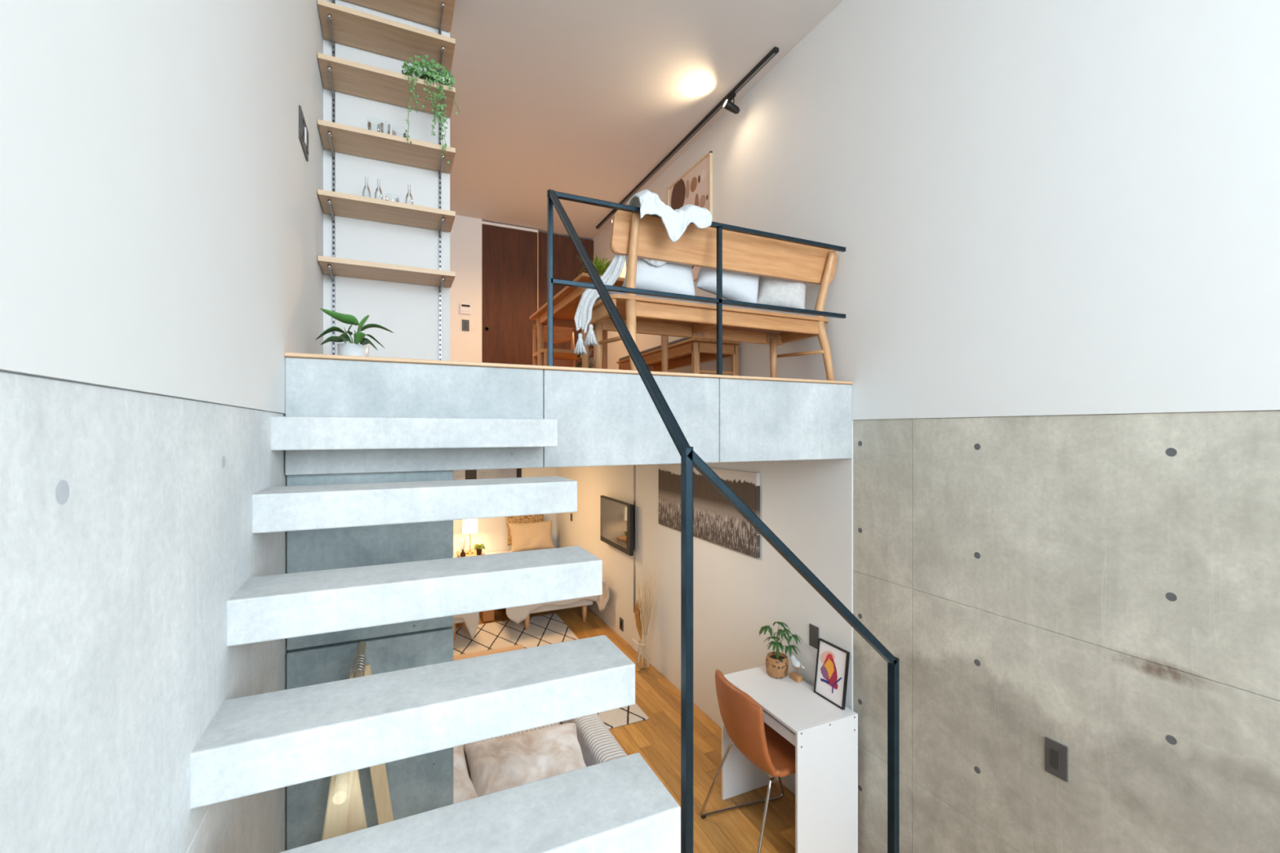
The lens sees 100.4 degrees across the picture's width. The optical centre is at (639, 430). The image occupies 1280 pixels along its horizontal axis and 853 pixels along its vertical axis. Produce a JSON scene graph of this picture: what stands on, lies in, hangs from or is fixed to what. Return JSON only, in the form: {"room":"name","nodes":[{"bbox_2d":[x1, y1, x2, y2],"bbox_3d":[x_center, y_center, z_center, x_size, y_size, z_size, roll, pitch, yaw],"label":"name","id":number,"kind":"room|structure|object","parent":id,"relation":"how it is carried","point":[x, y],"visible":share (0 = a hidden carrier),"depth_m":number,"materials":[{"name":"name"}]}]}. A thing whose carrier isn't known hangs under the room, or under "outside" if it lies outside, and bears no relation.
{"room":"studio apartment","nodes":[
{"label":"studio apartment","id":0,"kind":"room"},
{"bbox_2d":[0,0,323,852],"bbox_3d":[-1.328,-0.060,1.892,0.200,4.520,10.550,0,0,-25],"label":"wall","id":1,"kind":"structure","parent":0,"point":[162,211],"depth_m":0.73,"materials":[{"name":"white paint"}]},
{"bbox_2d":[298,105,308,161],"bbox_3d":[-1.270,-1.120,2.018,0.010,0.118,0.190,0,0,-25],"label":"light switch","id":2,"kind":"object","parent":1,"relation":"attached to","point":[303,130],"visible":1,"depth_m":1.98,"materials":[{"name":"grey plastic"}]},
{"bbox_2d":[190,635,635,808],"bbox_3d":[-0.435,0.603,1.181,0.844,0.097,0.203,0,0,-25],"label":"stair tread","id":3,"kind":"structure","parent":1,"relation":"attached to","point":[256,744],"depth_m":1.09,"materials":[{"name":"concrete"}]},
{"bbox_2d":[271,416,557,450],"bbox_3d":[-0.716,0.009,1.787,0.844,0.097,0.215,0,0,-25],"label":"stair tread","id":4,"kind":"structure","parent":1,"relation":"attached to","point":[287,433],"depth_m":1.66,"materials":[{"name":"concrete"}]},
{"bbox_2d":[226,546,602,646],"bbox_3d":[-0.528,0.405,1.381,0.844,0.097,0.203,0,0,-25],"label":"stair tread","id":5,"kind":"structure","parent":1,"relation":"attached to","point":[264,608],"depth_m":1.28,"materials":[{"name":"concrete"}]},
{"bbox_2d":[252,475,577,533],"bbox_3d":[-0.621,0.206,1.581,0.844,0.097,0.203,0,0,-25],"label":"stair tread","id":6,"kind":"structure","parent":1,"relation":"attached to","point":[313,507],"depth_m":1.47,"materials":[{"name":"concrete"}]},
{"bbox_2d":[279,752,680,852],"bbox_3d":[-0.343,0.800,0.980,0.844,0.097,0.203,0,0,-25],"label":"stair tread","id":7,"kind":"structure","parent":1,"relation":"attached to","point":[620,805],"depth_m":1.03,"materials":[{"name":"concrete"}]},
{"bbox_2d":[286,470,453,850],"bbox_3d":[-0.935,1.171,1.885,0.508,2.058,0.154,0,0,-25],"label":"wall","id":8,"kind":"structure","parent":0,"point":[420,784],"depth_m":1.81,"materials":[{"name":"concrete"}]},
{"bbox_2d":[323,0,449,360],"bbox_3d":[-1.979,-1.210,3.999,0.786,2.020,2.880,0,0,-25],"label":"wall","id":9,"kind":"structure","parent":0,"point":[411,311],"depth_m":2.73,"materials":[{"name":"white paint"}]},
{"bbox_2d":[332,0,335,355],"bbox_3d":[-1.506,-1.222,2.624,0.012,1.945,0.013,0,0,-25],"label":"shelf rail","id":10,"kind":"object","parent":9,"relation":"attached to","point":[334,48],"visible":0.58,"depth_m":2.62,"materials":[{"name":"metal"}]},
{"bbox_2d":[317,0,455,71],"bbox_3d":[-1.226,-1.904,2.616,0.585,0.055,0.239,0,0,-25],"label":"wall shelf","id":11,"kind":"object","parent":10,"relation":"attached to","point":[343,24],"visible":0.96,"depth_m":2.58,"materials":[{"name":"brown wood"}]},
{"bbox_2d":[317,52,455,120],"bbox_3d":[-1.226,-1.664,2.616,0.585,0.055,0.239,0,0,-25],"label":"wall shelf","id":12,"kind":"object","parent":10,"relation":"attached to","point":[339,74],"visible":0.86,"depth_m":2.58,"materials":[{"name":"brown wood"}]},
{"bbox_2d":[401,54,459,163],"bbox_3d":[-1.027,-1.556,2.612,0.266,0.516,0.162,0,0,-25],"label":"trailing ivy","id":13,"kind":"object","parent":12,"relation":"on","point":[430,74],"visible":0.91,"depth_m":2.57,"materials":[{"name":"plant"}]},
{"bbox_2d":[317,119,455,177],"bbox_3d":[-1.226,-1.366,2.616,0.585,0.055,0.239,0,0,-25],"label":"wall shelf","id":14,"kind":"object","parent":10,"relation":"attached to","point":[338,137],"visible":0.96,"depth_m":2.58,"materials":[{"name":"brown wood"}]},
{"bbox_2d":[367,120,381,132],"bbox_3d":[-1.285,-1.446,2.579,0.060,0.105,0.060,0,0,-25],"label":"drinking glass","id":15,"kind":"object","parent":14,"relation":"on","point":[379,126],"visible":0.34,"depth_m":2.59,"materials":[{"name":"white"}]},
{"bbox_2d":[380,121,390,133],"bbox_3d":[-1.223,-1.438,2.563,0.042,0.089,0.042,0,0,-25],"label":"drinking glass","id":16,"kind":"object","parent":14,"relation":"on","point":[388,125],"visible":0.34,"depth_m":2.58,"materials":[{"name":"white"}]},
{"bbox_2d":[391,128,407,137],"bbox_3d":[-1.179,-1.435,2.617,0.068,0.084,0.068,0,0,-25],"label":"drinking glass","id":17,"kind":"object","parent":14,"relation":"on","point":[405,135],"visible":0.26,"depth_m":2.63,"materials":[{"name":"white"}]},
{"bbox_2d":[317,189,455,236],"bbox_3d":[-1.226,-1.053,2.616,0.585,0.055,0.239,0,0,-25],"label":"wall shelf","id":18,"kind":"object","parent":10,"relation":"attached to","point":[332,202],"visible":1,"depth_m":2.58,"materials":[{"name":"brown wood"}]},
{"bbox_2d":[362,177,370,197],"bbox_3d":[-1.306,-1.145,2.547,0.037,0.128,0.037,0,0,-25],"label":"glass bottle","id":19,"kind":"object","parent":18,"relation":"on","point":[364,187],"visible":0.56,"depth_m":2.54,"materials":[{"name":"white"}]},
{"bbox_2d":[374,178,382,199],"bbox_3d":[-1.259,-1.145,2.569,0.037,0.128,0.037,0,0,-25],"label":"glass bottle","id":20,"kind":"object","parent":18,"relation":"on","point":[376,189],"visible":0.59,"depth_m":2.56,"materials":[{"name":"white"}]},
{"bbox_2d":[385,195,399,202],"bbox_3d":[-1.205,-1.112,2.594,0.062,0.062,0.062,0,0,-25],"label":"glass bowl","id":21,"kind":"object","parent":18,"relation":"on","point":[386,197],"visible":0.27,"depth_m":2.61,"materials":[{"name":"white"}]},
{"bbox_2d":[404,184,413,204],"bbox_3d":[-1.136,-1.145,2.626,0.037,0.128,0.037,0,0,-25],"label":"glass bottle","id":22,"kind":"object","parent":18,"relation":"on","point":[407,194],"visible":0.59,"depth_m":2.62,"materials":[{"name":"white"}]},
{"bbox_2d":[317,255,455,293],"bbox_3d":[-1.226,-0.756,2.616,0.585,0.055,0.239,0,0,-25],"label":"wall shelf","id":23,"kind":"object","parent":10,"relation":"attached to","point":[332,266],"visible":1,"depth_m":2.58,"materials":[{"name":"brown wood"}]},
{"bbox_2d":[333,0,455,34],"bbox_3d":[-1.226,-2.121,2.616,0.585,0.055,0.239,0,0,-25],"label":"wall shelf","id":24,"kind":"object","parent":10,"relation":"attached to","point":[435,13],"visible":0.97,"depth_m":2.69,"materials":[{"name":"brown wood"}]},
{"bbox_2d":[439,28,441,359],"bbox_3d":[-1.061,-1.222,2.830,0.012,1.945,0.013,0,0,-25],"label":"shelf rail","id":25,"kind":"object","parent":9,"relation":"attached to","point":[440,127],"visible":0.5,"depth_m":2.82,"materials":[{"name":"metal"}]},
{"bbox_2d":[418,74,436,82],"bbox_3d":[-1.048,-1.719,2.639,0.084,0.055,0.083,0,0,-25],"label":"pot","id":26,"kind":"object","parent":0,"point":[424,76],"depth_m":2.60,"materials":[{"name":"ceramic"}]},
{"bbox_2d":[460,549,466,556],"bbox_3d":[-2.219,1.535,6.686,0.068,0.080,0.068,0,0,-25],"label":"bottle","id":27,"kind":"object","parent":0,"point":[462,554],"depth_m":6.66,"materials":[{"name":"glass"}]},
{"bbox_2d":[449,214,481,362],"bbox_3d":[-1.382,-1.210,5.822,1.836,2.020,0.170,0,0,-25],"label":"wall","id":28,"kind":"structure","parent":0,"point":[465,234],"depth_m":5.54,"materials":[{"name":"white paint"}]},
{"bbox_2d":[460,302,471,315],"bbox_3d":[-1.806,-1.260,5.524,0.110,0.110,0.016,0,0,-25],"label":"controller","id":29,"kind":"object","parent":28,"relation":"attached to","point":[465,308],"visible":1,"depth_m":5.52,"materials":[{"name":"white plastic"}]},
{"bbox_2d":[462,319,469,331],"bbox_3d":[-1.807,-1.090,5.527,0.070,0.115,0.010,0,0,-25],"label":"light switch","id":30,"kind":"object","parent":28,"relation":"attached to","point":[465,323],"visible":1,"depth_m":5.53,"materials":[{"name":"grey plastic"}]},
{"bbox_2d":[481,224,537,364],"bbox_3d":[-1.402,-1.210,5.755,0.597,1.930,0.035,0,0,-25],"label":"door","id":31,"kind":"structure","parent":28,"relation":"in","point":[508,255],"depth_m":5.74,"materials":[{"name":"brown wood"}]},
{"bbox_2d":[481,221,537,232],"bbox_3d":[-1.403,-2.192,5.758,0.597,0.027,0.050,0,0,-25],"label":"trim","id":32,"kind":"structure","parent":28,"relation":"attached to","point":[482,222],"depth_m":5.74,"materials":[{"name":"white laminate"}]},
{"bbox_2d":[537,232,537,310],"bbox_3d":[-1.131,-1.222,5.883,0.010,1.955,0.040,0,0,-25],"label":"trim","id":33,"kind":"structure","parent":28,"relation":"attached to","point":[537,233],"depth_m":5.86,"materials":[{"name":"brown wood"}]},
{"bbox_2d":[537,231,593,367],"bbox_3d":[-0.846,-1.222,6.053,0.670,1.955,0.030,0,0,-25],"label":"door","id":34,"kind":"structure","parent":28,"relation":"in","point":[566,264],"depth_m":6.02,"materials":[{"name":"brown wood"}]},
{"bbox_2d":[453,467,556,557],"bbox_3d":[-2.321,1.150,7.162,2.818,2.100,0.150,0,0,-25],"label":"wall","id":35,"kind":"structure","parent":0,"point":[492,532],"depth_m":7.23,"materials":[{"name":"white paint"}]},
{"bbox_2d":[453,468,521,479],"bbox_3d":[-2.234,0.655,7.102,1.302,0.590,0.032,0,0,-25],"label":"picture","id":36,"kind":"object","parent":35,"relation":"attached to","point":[503,473],"visible":0.02,"depth_m":7.17,"materials":[{"name":"black paper"}]},
{"bbox_2d":[284,355,849,384],"bbox_3d":[-0.821,-0.239,3.914,2.418,0.012,3.805,0,0,-25],"label":"floor","id":37,"kind":"structure","parent":0,"point":[285,356],"depth_m":2.01,"materials":[{"name":"brown wood"}]},
{"bbox_2d":[315,308,393,356],"bbox_3d":[-1.145,-0.369,2.159,0.272,0.246,0.321,0,0,-25],"label":"potted plant","id":38,"kind":"object","parent":37,"relation":"on","point":[351,348],"visible":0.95,"depth_m":2.12,"materials":[{"name":"green plant"}]},
{"bbox_2d":[533,324,581,367],"bbox_3d":[-0.653,-0.575,4.346,0.380,0.660,0.439,0,0,-25],"label":"dining chair","id":39,"kind":"object","parent":37,"relation":"on","point":[561,335],"visible":0.48,"depth_m":4.50,"materials":[{"name":"brown wood"}]},
{"bbox_2d":[576,348,604,368],"bbox_3d":[-0.384,-0.455,4.140,0.197,0.421,0.245,0,0,17],"label":"floor plant","id":40,"kind":"object","parent":37,"relation":"on","point":[591,361],"visible":0.23,"depth_m":4.11,"materials":[{"name":"green plant"}]},
{"bbox_2d":[529,272,668,372],"bbox_3d":[-0.312,-0.580,3.822,0.660,0.670,1.320,0,0,-25],"label":"dining table","id":41,"kind":"object","parent":37,"relation":"on","point":[566,302],"visible":0.39,"depth_m":3.74,"materials":[{"name":"brown wood"}]},
{"bbox_2d":[576,254,611,275],"bbox_3d":[-0.246,-0.992,3.330,0.286,0.153,0.281,0,0,11],"label":"fern","id":42,"kind":"object","parent":41,"relation":"on","point":[601,269],"visible":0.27,"depth_m":3.27,"materials":[{"name":"green plant"}]},
{"bbox_2d":[616,337,740,375],"bbox_3d":[0.232,-0.430,4.029,0.360,0.370,1.280,0,0,-25],"label":"wooden bench","id":43,"kind":"object","parent":37,"relation":"on","point":[683,352],"visible":0.51,"depth_m":3.55,"materials":[{"name":"brown wood"}]},
{"bbox_2d":[587,209,837,380],"bbox_3d":[0.377,-0.588,2.674,1.258,0.693,0.461,0,0,-25],"label":"wooden bench","id":44,"kind":"object","parent":37,"relation":"on","point":[633,237],"visible":0.88,"depth_m":2.56,"materials":[{"name":"brown wood"}]},
{"bbox_2d":[573,254,626,355],"bbox_3d":[-0.177,-0.571,2.370,0.255,0.458,0.061,0,0,18],"label":"throw","id":45,"kind":"object","parent":44,"relation":"on","point":[583,316],"visible":0.84,"depth_m":2.38,"materials":[{"name":"white fabric"}]},
{"bbox_2d":[622,256,695,295],"bbox_3d":[0.091,-0.775,2.526,0.417,0.353,0.176,0,0,-26],"label":"cushion","id":46,"kind":"object","parent":44,"relation":"on","point":[672,277],"visible":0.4,"depth_m":2.45,"materials":[{"name":"white fabric"}]},
{"bbox_2d":[626,189,711,266],"bbox_3d":[0.112,-0.876,2.314,0.339,0.266,0.228,0,0,-25],"label":"throw","id":47,"kind":"object","parent":44,"relation":"on","point":[676,221],"visible":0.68,"depth_m":2.22,"materials":[{"name":"white fur"}]},
{"bbox_2d":[696,266,759,302],"bbox_3d":[0.461,-0.819,2.717,0.430,0.425,0.177,0,0,-20],"label":"cushion","id":48,"kind":"object","parent":44,"relation":"on","point":[738,286],"visible":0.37,"depth_m":2.64,"materials":[{"name":"white fabric"}]},
{"bbox_2d":[756,275,805,309],"bbox_3d":[0.748,-0.770,2.823,0.323,0.336,0.149,0,0,-3],"label":"cushion","id":49,"kind":"object","parent":44,"relation":"on","point":[771,291],"visible":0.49,"depth_m":2.76,"materials":[{"name":"beige fabric"}]},
{"bbox_2d":[546,189,899,852],"bbox_3d":[0.555,0.415,1.888,1.525,2.672,1.058,0,0,-25],"label":"handrail","id":50,"kind":"object","parent":37,"relation":"on","point":[690,459],"visible":0.95,"depth_m":1.33,"materials":[{"name":"metal"}]},
{"bbox_2d":[455,606,795,852],"bbox_3d":[-0.111,2.155,2.427,2.458,0.100,10.500,0,0,-25],"label":"floor","id":51,"kind":"structure","parent":0,"point":[657,739],"depth_m":3.40,"materials":[{"name":"brown wood"}]},
{"bbox_2d":[321,641,393,840],"bbox_3d":[-0.754,1.388,1.406,0.403,1.393,0.815,0,0,-25],"label":"floor lamp","id":52,"kind":"object","parent":51,"relation":"on","point":[345,811],"visible":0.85,"depth_m":1.15,"materials":[{"name":"brown wood"}]},
{"bbox_2d":[452,555,479,640],"bbox_3d":[-2.426,1.846,5.941,0.978,0.518,1.899,0,0,-25],"label":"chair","id":53,"kind":"object","parent":51,"relation":"on","point":[471,620],"visible":0.03,"depth_m":5.26,"materials":[{"name":"white fabric"}]},
{"bbox_2d":[453,612,479,640],"bbox_3d":[-2.327,1.829,5.728,0.978,0.485,1.430,0,0,-25],"label":"duvet","id":54,"kind":"object","parent":53,"relation":"on","point":[471,620],"depth_m":5.26,"materials":[{"name":"white fabric"}]},
{"bbox_2d":[456,550,484,557],"bbox_3d":[-2.161,1.840,6.823,0.310,0.530,0.400,0,0,-25],"label":"table","id":55,"kind":"object","parent":51,"relation":"on","point":[474,551],"visible":0.15,"depth_m":6.83,"materials":[{"name":"brown wood"}]},
{"bbox_2d":[458,540,466,556],"bbox_3d":[-2.222,1.475,6.688,0.074,0.201,0.070,0,0,14],"label":"reed diffuser","id":56,"kind":"object","parent":55,"relation":"on","point":[463,553],"visible":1,"depth_m":6.67,"materials":[{"name":"glass"}]},
{"bbox_2d":[462,518,477,554],"bbox_3d":[-2.179,1.350,6.837,0.192,0.450,0.192,0,0,-25],"label":"bedside lamp","id":57,"kind":"object","parent":55,"relation":"on","point":[469,526],"visible":0.87,"depth_m":6.76,"materials":[{"name":"white fabric"}]},
{"bbox_2d":[472,543,484,555],"bbox_3d":[-2.044,1.502,6.764,0.147,0.147,0.155,0,0,-25],"label":"plant","id":58,"kind":"object","parent":55,"relation":"on","point":[478,548],"visible":1,"depth_m":6.74,"materials":[{"name":"plant"}]},
{"bbox_2d":[479,609,494,622],"bbox_3d":[-1.762,1.927,6.071,0.145,0.333,0.530,0,0,-25],"label":"wooden stool","id":59,"kind":"object","parent":51,"relation":"on","point":[487,615],"visible":0.12,"depth_m":5.85,"materials":[{"name":"brown wood"}]},
{"bbox_2d":[484,550,598,630],"bbox_3d":[-1.294,1.847,6.447,1.018,0.516,1.929,0,0,-25],"label":"bed","id":60,"kind":"object","parent":51,"relation":"on","point":[517,614],"visible":0.06,"depth_m":5.60,"materials":[{"name":"white fabric"}]},
{"bbox_2d":[506,514,543,546],"bbox_3d":[-1.546,1.320,7.240,0.529,0.423,0.204,0,0,-23],"label":"bed pillow","id":61,"kind":"object","parent":60,"relation":"on","point":[538,517],"visible":0.28,"depth_m":7.17,"materials":[{"name":"brown fabric"}]},
{"bbox_2d":[508,520,555,552],"bbox_3d":[-1.427,1.400,7.049,0.596,0.369,0.230,0,0,-24],"label":"bed pillow","id":62,"kind":"object","parent":60,"relation":"on","point":[532,535],"visible":0.96,"depth_m":6.98,"materials":[{"name":"beige fabric"}]},
{"bbox_2d":[506,595,598,623],"bbox_3d":[-1.189,1.779,6.221,1.018,0.380,1.430,0,0,-25],"label":"duvet","id":63,"kind":"object","parent":60,"relation":"on","point":[517,614],"depth_m":5.58,"materials":[{"name":"white fabric"}]},
{"bbox_2d":[596,578,609,611],"bbox_3d":[-0.395,1.741,5.668,0.082,0.367,0.257,0,0,-25],"label":"folded blanket","id":64,"kind":"object","parent":60,"relation":"hanging from","point":[602,599],"visible":0.72,"depth_m":5.61,"materials":[{"name":"beige fabric"}]},
{"bbox_2d":[460,713,626,779],"bbox_3d":[-0.755,1.840,2.587,1.300,0.530,0.950,0,0,-25],"label":"sofa","id":65,"kind":"object","parent":51,"relation":"on","point":[597,743],"visible":0.02,"depth_m":2.77,"materials":[{"name":"white fabric"}]},
{"bbox_2d":[460,745,469,777],"bbox_3d":[-1.109,1.785,2.550,0.565,0.160,0.720,0,0,-25],"label":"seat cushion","id":66,"kind":"object","parent":65,"relation":"on","point":[465,757],"depth_m":2.83,"materials":[{"name":"beige fabric"}]},
{"bbox_2d":[453,745,477,804],"bbox_3d":[-0.986,1.619,2.298,0.575,0.215,0.560,0,0,-35],"label":"cushion","id":67,"kind":"object","parent":65,"relation":"on","point":[464,789],"visible":0.11,"depth_m":2.38,"materials":[{"name":"beige fabric"}]},
{"bbox_2d":[463,722,586,797],"bbox_3d":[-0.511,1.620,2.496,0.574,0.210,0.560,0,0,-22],"label":"cushion","id":68,"kind":"object","parent":65,"relation":"on","point":[502,763],"visible":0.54,"depth_m":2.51,"materials":[{"name":"beige fur"}]},
{"bbox_2d":[453,613,648,749],"bbox_3d":[-1.215,2.099,4.644,1.690,0.012,2.450,0,0,-25],"label":"patterned rug","id":69,"kind":"object","parent":51,"relation":"on","point":[546,629],"visible":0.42,"depth_m":5.38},
{"bbox_2d":[453,644,524,661],"bbox_3d":[-1.322,1.982,4.374,0.770,0.223,0.290,0,0,-25],"label":"table","id":70,"kind":"object","parent":69,"relation":"on","point":[482,653],"visible":0.12,"depth_m":4.49,"materials":[{"name":"brown wood"}]},
{"bbox_2d":[634,559,657,672],"bbox_3d":[0.049,1.615,4.643,0.183,0.979,0.239,0,0,-11],"label":"dried grass","id":71,"kind":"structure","parent":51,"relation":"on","point":[640,608],"depth_m":4.66,"materials":[{"name":"beige plant"}]},
{"bbox_2d":[699,669,795,852],"bbox_3d":[0.660,1.683,2.749,0.527,0.844,0.536,0,0,-21],"label":"desk chair","id":72,"kind":"object","parent":51,"relation":"on","point":[742,717],"visible":0.77,"depth_m":2.60,"materials":[{"name":"brown leather"}]},
{"bbox_2d":[721,665,857,852],"bbox_3d":[0.772,1.752,2.841,0.381,0.705,0.633,0,0,-25],"label":"desk","id":73,"kind":"object","parent":51,"relation":"on","point":[824,735],"visible":0.77,"depth_m":2.60,"materials":[{"name":"laminate"}]},
{"bbox_2d":[759,621,802,679],"bbox_3d":[0.784,1.252,3.057,0.196,0.295,0.271,0,0,-25],"label":"potted tree","id":74,"kind":"object","parent":73,"relation":"on","point":[776,663],"visible":1,"depth_m":3.01,"materials":[{"name":"green plant"}]},
{"bbox_2d":[789,654,804,682],"bbox_3d":[0.880,1.335,2.989,0.042,0.129,0.116,0,0,-25],"label":"bird figurine","id":75,"kind":"object","parent":73,"relation":"on","point":[796,664],"visible":0.96,"depth_m":2.98,"materials":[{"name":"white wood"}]},
{"bbox_2d":[813,638,849,710],"bbox_3d":[0.993,1.258,2.769,0.050,0.284,0.203,0,0,-25],"label":"framed print","id":76,"kind":"object","parent":73,"relation":"on","point":[832,667],"visible":1,"depth_m":2.76,"materials":[{"name":"paper"}]},
{"bbox_2d":[449,0,843,240],"bbox_3d":[0.185,-2.295,1.738,2.818,0.150,9.000,0,0,-25],"label":"ceiling","id":77,"kind":"structure","parent":0,"point":[584,98],"depth_m":3.44,"materials":[{"name":"paint"}]},
{"bbox_2d":[595,46,778,228],"bbox_3d":[0.164,-2.208,4.449,0.030,0.024,3.000,0,0,-25],"label":"ceiling track","id":78,"kind":"object","parent":77,"relation":"attached to","point":[775,51],"visible":1,"depth_m":3.83,"materials":[{"name":"black metal"}]},
{"bbox_2d":[723,93,739,114],"bbox_3d":[0.593,-2.138,3.496,0.112,0.121,0.080,0,0,-25],"label":"track spotlight","id":79,"kind":"object","parent":78,"relation":"attached to","point":[728,104],"visible":1,"depth_m":3.47,"materials":[{"name":"black plastic"}]},
{"bbox_2d":[556,0,1279,852],"bbox_3d":[1.048,-0.060,2.990,0.200,4.520,10.550,0,0,-25],"label":"wall","id":80,"kind":"structure","parent":0,"point":[1055,503],"depth_m":1.96,"materials":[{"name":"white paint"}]},
{"bbox_2d":[284,357,851,475],"bbox_3d":[-1.178,-0.045,4.688,2.418,0.374,5.500,0,0,-25],"label":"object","id":81,"kind":"structure","parent":80,"relation":"attached to","point":[603,419],"depth_m":2.08,"materials":[{"name":"concrete"}]},
{"bbox_2d":[284,352,853,384],"bbox_3d":[-0.034,-0.240,2.208,2.414,0.012,0.062,0,0,-25],"label":"trim","id":82,"kind":"structure","parent":80,"relation":"attached to","point":[286,354],"depth_m":2.00,"materials":[{"name":"brown wood"}]},
{"bbox_2d":[600,495,633,555],"bbox_3d":[-0.225,0.943,5.404,0.086,0.485,0.800,0,0,-25],"label":"television","id":83,"kind":"object","parent":80,"relation":"attached to","point":[616,517],"visible":1,"depth_m":5.30,"materials":[{"name":"black plastic"}]},
{"bbox_2d":[619,617,623,631],"bbox_3d":[-0.190,1.970,5.420,0.010,0.120,0.085,0,0,-25],"label":"wall socket","id":84,"kind":"object","parent":80,"relation":"attached to","point":[621,620],"visible":1,"depth_m":5.41,"materials":[{"name":"grey plastic"}]},
{"bbox_2d":[633,465,635,612],"bbox_3d":[-0.049,0.949,5.133,0.016,1.613,0.040,0,0,-25],"label":"trim","id":85,"kind":"structure","parent":80,"relation":"attached to","point":[634,466],"depth_m":5.12,"materials":[{"name":"metal"}]},
{"bbox_2d":[631,639,638,652],"bbox_3d":[-0.048,2.062,5.111,0.012,0.085,0.120,0,0,-25],"label":"baseboard","id":86,"kind":"structure","parent":80,"relation":"attached to","point":[634,645],"depth_m":5.10,"materials":[{"name":"white paint"}]},
{"bbox_2d":[666,151,712,281],"bbox_3d":[0.378,-1.592,4.176,0.022,0.884,0.665,0,0,-25],"label":"framed print","id":87,"kind":"object","parent":80,"relation":"attached to","point":[694,187],"visible":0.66,"depth_m":4.07,"materials":[{"name":"beige paper"}]},
{"bbox_2d":[658,463,759,558],"bbox_3d":[0.459,0.536,3.993,0.028,0.537,1.375,0,0,-25],"label":"picture","id":88,"kind":"object","parent":80,"relation":"attached to","point":[715,520],"visible":0.74,"depth_m":3.78},
{"bbox_2d":[808,623,818,648],"bbox_3d":[0.959,1.135,2.938,0.007,0.120,0.070,0,0,-25],"label":"wall socket","id":89,"kind":"object","parent":80,"relation":"attached to","point":[813,630],"visible":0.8,"depth_m":2.94,"materials":[{"name":"grey plastic"}]},
{"bbox_2d":[1044,737,1067,782],"bbox_3d":[1.457,1.152,1.869,0.010,0.120,0.070,0,0,-25],"label":"light switch","id":90,"kind":"object","parent":80,"relation":"attached to","point":[1055,753],"visible":1,"depth_m":1.86,"materials":[{"name":"grey plastic"}]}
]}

